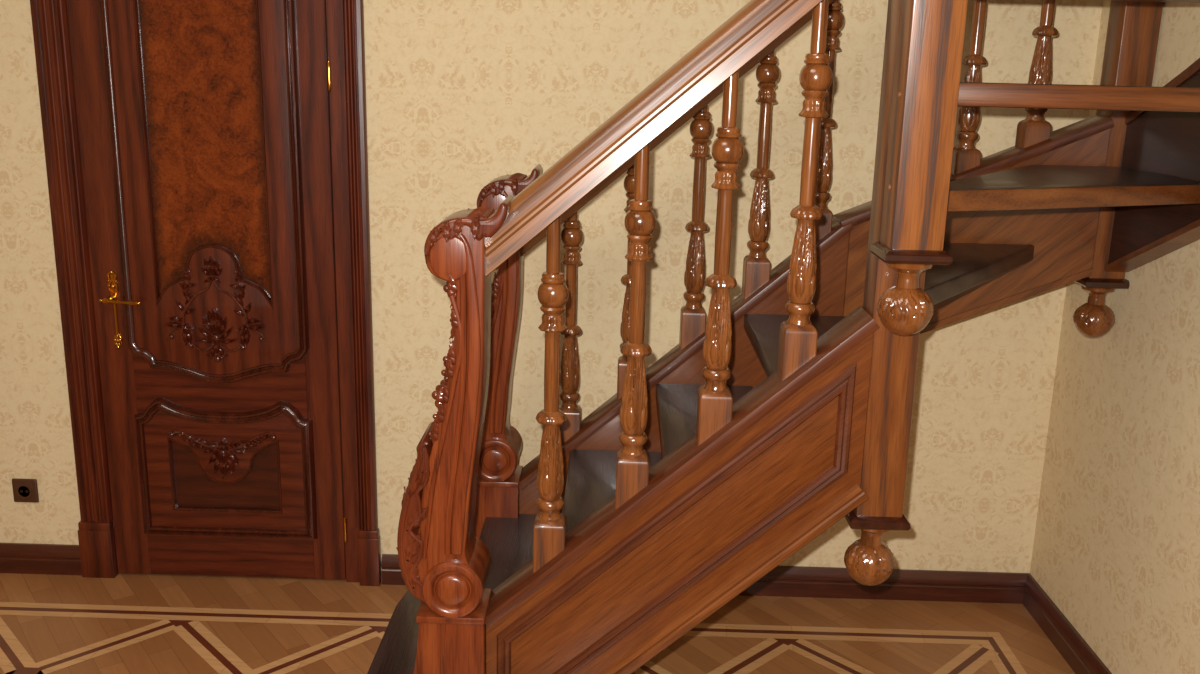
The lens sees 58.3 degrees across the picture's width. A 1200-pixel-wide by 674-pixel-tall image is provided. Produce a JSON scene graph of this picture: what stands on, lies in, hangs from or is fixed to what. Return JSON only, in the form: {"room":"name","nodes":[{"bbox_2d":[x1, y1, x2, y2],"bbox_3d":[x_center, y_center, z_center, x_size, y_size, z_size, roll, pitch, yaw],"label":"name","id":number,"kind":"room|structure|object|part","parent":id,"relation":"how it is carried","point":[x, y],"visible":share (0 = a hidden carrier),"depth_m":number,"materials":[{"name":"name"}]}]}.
{"room":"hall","nodes":[
{"label":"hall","id":0,"kind":"room"},
{"bbox_2d":[0,573,1074,673],"bbox_3d":[-0.953,1.565,1.046,4.992,0.101,5.895,2,14,1],"label":"floor","id":1,"kind":"structure","parent":0,"point":[126,623],"depth_m":3.44,"materials":[{"name":"brown wood"}]},
{"bbox_2d":[367,0,1199,673],"bbox_3d":[0.463,-0.197,2.390,2.156,2.750,1.678,2,14,1],"label":"staircase","id":2,"kind":"structure","parent":1,"relation":"on","point":[778,417],"depth_m":2.37,"materials":[{"name":"brown wood"}]},
{"bbox_3d":[-0.351,0.771,2.503,0.178,0.308,0.140,2,14,1],"label":"newel post","id":3,"kind":"part","parent":2,"relation":"part of","materials":[{"name":"brown wood"}]},
{"bbox_3d":[-0.272,-0.227,2.258,0.172,0.130,0.174,2,14,1],"label":"crown","id":4,"kind":"part","parent":2,"relation":"part of","materials":[{"name":"brown wood"}]},
{"bbox_3d":[-0.335,0.577,3.299,0.178,0.308,0.140,2,14,1],"label":"newel post","id":5,"kind":"part","parent":2,"relation":"part of","materials":[{"name":"brown wood"}]},
{"bbox_3d":[-0.256,-0.421,3.055,0.172,0.130,0.174,2,14,1],"label":"crown","id":6,"kind":"part","parent":2,"relation":"part of","materials":[{"name":"brown wood"}]},
{"bbox_2d":[537,425,563,500],"bbox_3d":[-0.110,0.274,2.395,0.061,0.178,0.062,2,14,1],"label":"baluster","id":7,"kind":"object","parent":2,"relation":"on","point":[550,475],"depth_m":2.38,"materials":[{"name":"brown wood"}]},
{"bbox_3d":[-0.101,-0.092,2.306,0.066,0.054,0.066,2,14,1],"label":"turned knob","id":8,"kind":"part","parent":2,"relation":"part of","materials":[{"name":"brown wood"}]},
{"bbox_2d":[560,335,579,393],"bbox_3d":[-0.090,0.076,3.191,0.061,0.178,0.062,2,14,1],"label":"baluster","id":9,"kind":"object","parent":2,"relation":"on","point":[569,367],"depth_m":3.17,"materials":[{"name":"brown wood"}]},
{"bbox_3d":[-0.081,-0.290,3.102,0.066,0.054,0.066,2,14,1],"label":"turned knob","id":10,"kind":"part","parent":2,"relation":"part of","materials":[{"name":"brown wood"}]},
{"bbox_2d":[620,284,629,343],"bbox_3d":[0.091,-0.070,3.152,0.061,0.178,0.062,2,14,1],"label":"baluster","id":11,"kind":"object","parent":2,"relation":"on","point":[624,328],"depth_m":3.13,"materials":[{"name":"brown wood"}]},
{"bbox_2d":[624,199,630,211],"bbox_3d":[0.099,-0.376,3.077,0.062,0.039,0.060,2,14,1],"label":"cup","id":12,"kind":"object","parent":2,"relation":"on","point":[626,209],"depth_m":3.06,"materials":[{"name":"brown wood"}]},
{"bbox_3d":[0.101,-0.436,3.062,0.066,0.054,0.066,2,14,1],"label":"turned knob","id":13,"kind":"part","parent":2,"relation":"part of","materials":[{"name":"brown wood"}]},
{"bbox_2d":[620,356,647,435],"bbox_3d":[0.075,0.124,2.355,0.061,0.178,0.062,2,14,1],"label":"baluster","id":14,"kind":"object","parent":2,"relation":"on","point":[633,410],"depth_m":2.34,"materials":[{"name":"brown wood"}]},
{"bbox_2d":[625,242,653,261],"bbox_3d":[0.083,-0.182,2.280,0.062,0.039,0.060,2,14,1],"label":"cup","id":15,"kind":"object","parent":2,"relation":"on","point":[637,251],"depth_m":2.26,"materials":[{"name":"brown wood"}]},
{"bbox_3d":[0.085,-0.242,2.266,0.066,0.054,0.066,2,14,1],"label":"turned knob","id":16,"kind":"part","parent":2,"relation":"part of","materials":[{"name":"brown wood"}]},
{"bbox_3d":[0.153,-0.501,2.201,0.905,0.793,0.127,2,14,1],"label":"handrail","id":17,"kind":"part","parent":2,"relation":"part of","materials":[{"name":"brown wood"}]},
{"bbox_3d":[0.151,0.484,2.385,0.706,0.785,0.008,2,14,1],"label":"raised panel","id":18,"kind":"part","parent":2,"relation":"part of","materials":[{"name":"brown wood"}]},
{"bbox_3d":[0.151,0.485,2.380,0.763,0.910,0.017,2,14,1],"label":"panel moulding","id":19,"kind":"part","parent":2,"relation":"part of","materials":[{"name":"brown wood"}]},
{"bbox_3d":[0.570,-0.786,2.968,1.703,1.191,0.127,2,14,1],"label":"handrail","id":20,"kind":"part","parent":2,"relation":"part of","materials":[{"name":"brown wood"}]},
{"bbox_2d":[684,231,704,292],"bbox_3d":[0.276,-0.219,3.112,0.061,0.178,0.062,2,14,1],"label":"baluster","id":21,"kind":"object","parent":2,"relation":"on","point":[694,275],"depth_m":3.09,"materials":[{"name":"brown wood"}]},
{"bbox_2d":[689,144,710,157],"bbox_3d":[0.284,-0.525,3.037,0.062,0.039,0.060,2,14,1],"label":"cup","id":22,"kind":"object","parent":2,"relation":"on","point":[698,150],"depth_m":3.02,"materials":[{"name":"brown wood"}]},
{"bbox_3d":[0.285,-0.585,3.022,0.066,0.054,0.066,2,14,1],"label":"turned knob","id":23,"kind":"part","parent":2,"relation":"part of","materials":[{"name":"brown wood"}]},
{"bbox_2d":[703,288,731,369],"bbox_3d":[0.255,-0.021,2.316,0.061,0.178,0.062,2,14,1],"label":"baluster","id":24,"kind":"object","parent":2,"relation":"on","point":[717,342],"depth_m":2.30,"materials":[{"name":"brown wood"}]},
{"bbox_2d":[711,171,739,189],"bbox_3d":[0.263,-0.327,2.242,0.062,0.039,0.060,2,14,1],"label":"cup","id":25,"kind":"object","parent":2,"relation":"on","point":[724,180],"depth_m":2.22,"materials":[{"name":"brown wood"}]},
{"bbox_3d":[0.264,-0.387,2.227,0.066,0.054,0.066,2,14,1],"label":"turned knob","id":26,"kind":"part","parent":2,"relation":"part of","materials":[{"name":"brown wood"}]},
{"bbox_2d":[748,178,769,240],"bbox_3d":[0.456,-0.364,3.073,0.061,0.178,0.062,2,14,1],"label":"baluster","id":27,"kind":"object","parent":2,"relation":"on","point":[759,223],"depth_m":3.05,"materials":[{"name":"brown wood"}]},
{"bbox_2d":[755,89,776,103],"bbox_3d":[0.464,-0.671,2.998,0.062,0.039,0.060,2,14,1],"label":"cup","id":28,"kind":"object","parent":2,"relation":"on","point":[765,96],"depth_m":2.98,"materials":[{"name":"brown wood"}]},
{"bbox_3d":[0.466,-0.731,2.983,0.066,0.054,0.066,2,14,1],"label":"turned knob","id":29,"kind":"part","parent":2,"relation":"part of","materials":[{"name":"brown wood"}]},
{"bbox_2d":[787,219,816,303],"bbox_3d":[0.430,-0.162,2.278,0.061,0.178,0.062,2,14,1],"label":"baluster","id":30,"kind":"object","parent":2,"relation":"on","point":[801,280],"depth_m":2.26,"materials":[{"name":"brown wood"}]},
{"bbox_2d":[798,99,827,117],"bbox_3d":[0.438,-0.469,2.204,0.062,0.039,0.060,2,14,1],"label":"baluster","id":31,"kind":"object","parent":2,"relation":"on","point":[812,108],"depth_m":2.18,"materials":[{"name":"brown wood"}]},
{"bbox_3d":[0.440,-0.528,2.189,0.066,0.054,0.066,2,14,1],"label":"turned knob","id":32,"kind":"part","parent":2,"relation":"part of","materials":[{"name":"brown wood"}]},
{"bbox_2d":[816,128,831,191],"bbox_3d":[0.625,-0.501,3.036,0.061,0.178,0.062,2,14,1],"label":"baluster","id":33,"kind":"object","parent":2,"relation":"on","point":[824,177],"depth_m":3.02,"materials":[{"name":"brown wood"}]},
{"bbox_3d":[0.635,-0.867,2.947,0.066,0.054,0.066,2,14,1],"label":"turned knob","id":34,"kind":"part","parent":2,"relation":"part of","materials":[{"name":"brown wood"}]},
{"bbox_3d":[0.636,-0.556,2.180,0.102,1.944,0.102,2,14,1],"label":"newel post","id":35,"kind":"part","parent":2,"relation":"part of","materials":[{"name":"brown wood"}]},
{"bbox_3d":[0.641,-0.827,2.009,0.102,1.337,0.102,2,14,1],"label":"newel post","id":36,"kind":"part","parent":2,"relation":"part of","materials":[{"name":"brown wood"}]},
{"bbox_2d":[957,66,980,130],"bbox_3d":[1.029,-0.663,2.989,0.061,0.178,0.062,2,14,1],"label":"baluster","id":37,"kind":"object","parent":2,"relation":"on","point":[968,118],"depth_m":2.97,"materials":[{"name":"brown wood"}]},
{"bbox_2d":[1028,37,1051,83],"bbox_3d":[1.215,-0.737,2.967,0.061,0.178,0.062,2,14,1],"label":"baluster","id":38,"kind":"object","parent":2,"relation":"on","point":[1040,72],"depth_m":2.94,"materials":[{"name":"brown wood"}]},
{"bbox_3d":[1.458,-0.922,2.919,0.100,1.545,0.100,2,14,1],"label":"newel post","id":39,"kind":"part","parent":2,"relation":"part of","materials":[{"name":"brown wood"}]},
{"bbox_2d":[0,0,1102,576],"bbox_3d":[-0.858,-0.767,3.438,4.992,3.300,0.140,2,14,1],"label":"wall","id":40,"kind":"structure","parent":0,"point":[462,96],"depth_m":3.45,"materials":[{"name":"paper"}]},
{"bbox_2d":[12,478,38,502],"bbox_3d":[-1.976,0.529,3.696,0.086,0.086,0.016,2,14,1],"label":"wall socket","id":41,"kind":"object","parent":40,"relation":"attached to","point":[24,490],"visible":1,"depth_m":3.69,"materials":[{"name":"brown plastic"}]},
{"bbox_2d":[30,0,381,585],"bbox_3d":[-1.253,-0.336,3.448,1.145,2.440,0.060,2,14,1],"label":"trim","id":42,"kind":"structure","parent":40,"relation":"attached to","point":[344,18],"depth_m":3.50,"materials":[{"name":"brown wood"}]},
{"bbox_3d":[-1.712,-0.364,3.467,0.106,2.055,0.028,2,14,1],"label":"fluted casing","id":43,"kind":"part","parent":42,"relation":"part of","materials":[{"name":"brown wood"}]},
{"bbox_3d":[-0.799,-0.340,3.455,0.114,2.055,0.028,2,14,1],"label":"fluted casing","id":44,"kind":"part","parent":42,"relation":"part of","materials":[{"name":"brown wood"}]},
{"bbox_2d":[66,0,346,579],"bbox_3d":[-1.256,-0.187,3.497,0.812,2.112,0.097,2,14,1],"label":"door","id":45,"kind":"structure","parent":40,"relation":"in","point":[204,134],"depth_m":3.49,"materials":[{"name":"brown wood"}]},
{"bbox_3d":[-1.591,-0.090,3.533,0.031,0.263,0.006,2,14,1],"label":"handle","id":46,"kind":"part","parent":45,"relation":"part of","materials":[{"name":"gold metal"}]},
{"bbox_3d":[-1.554,-0.118,3.497,0.136,0.026,0.053,2,14,1],"label":"lever","id":47,"kind":"part","parent":45,"relation":"part of","materials":[{"name":"gold metal"}]},
{"bbox_3d":[-1.248,-0.491,3.425,0.564,1.287,0.022,2,14,1],"label":"panel","id":48,"kind":"part","parent":45,"relation":"part of","materials":[{"name":"brown wood"}]},
{"bbox_3d":[-1.248,-0.490,3.420,0.602,1.325,0.031,2,14,1],"label":"panel moulding","id":49,"kind":"part","parent":45,"relation":"part of","materials":[{"name":"brown wood"}]},
{"bbox_3d":[-1.258,-0.194,3.525,0.576,2.112,0.039,2,14,1],"label":"rail","id":50,"kind":"part","parent":45,"relation":"part of","materials":[{"name":"brown wood"}]},
{"bbox_3d":[-1.270,0.450,3.654,0.564,0.456,0.022,2,14,1],"label":"panel","id":51,"kind":"part","parent":45,"relation":"part of","materials":[{"name":"brown wood"}]},
{"bbox_3d":[-1.270,0.450,3.649,0.602,0.495,0.031,2,14,1],"label":"panel moulding","id":52,"kind":"part","parent":45,"relation":"part of","materials":[{"name":"brown wood"}]},
{"bbox_2d":[0,543,1027,603],"bbox_3d":[-0.896,0.803,3.739,4.752,0.106,0.021,2,14,1],"label":"baseboard","id":53,"kind":"structure","parent":40,"relation":"attached to","point":[17,558],"depth_m":3.71,"materials":[{"name":"brown wood"}]},
{"bbox_2d":[1030,0,1199,673],"bbox_3d":[1.521,-0.018,0.601,0.120,3.300,5.635,2,14,1],"label":"wall","id":54,"kind":"structure","parent":0,"point":[1116,545],"depth_m":2.98,"materials":[{"name":"paper"}]},
{"bbox_2d":[1022,573,1111,673],"bbox_3d":[1.414,1.531,0.980,0.021,0.106,5.634,2,14,1],"label":"baseboard","id":55,"kind":"structure","parent":54,"relation":"attached to","point":[1070,644],"depth_m":3.40,"materials":[{"name":"brown wood"}]}
]}

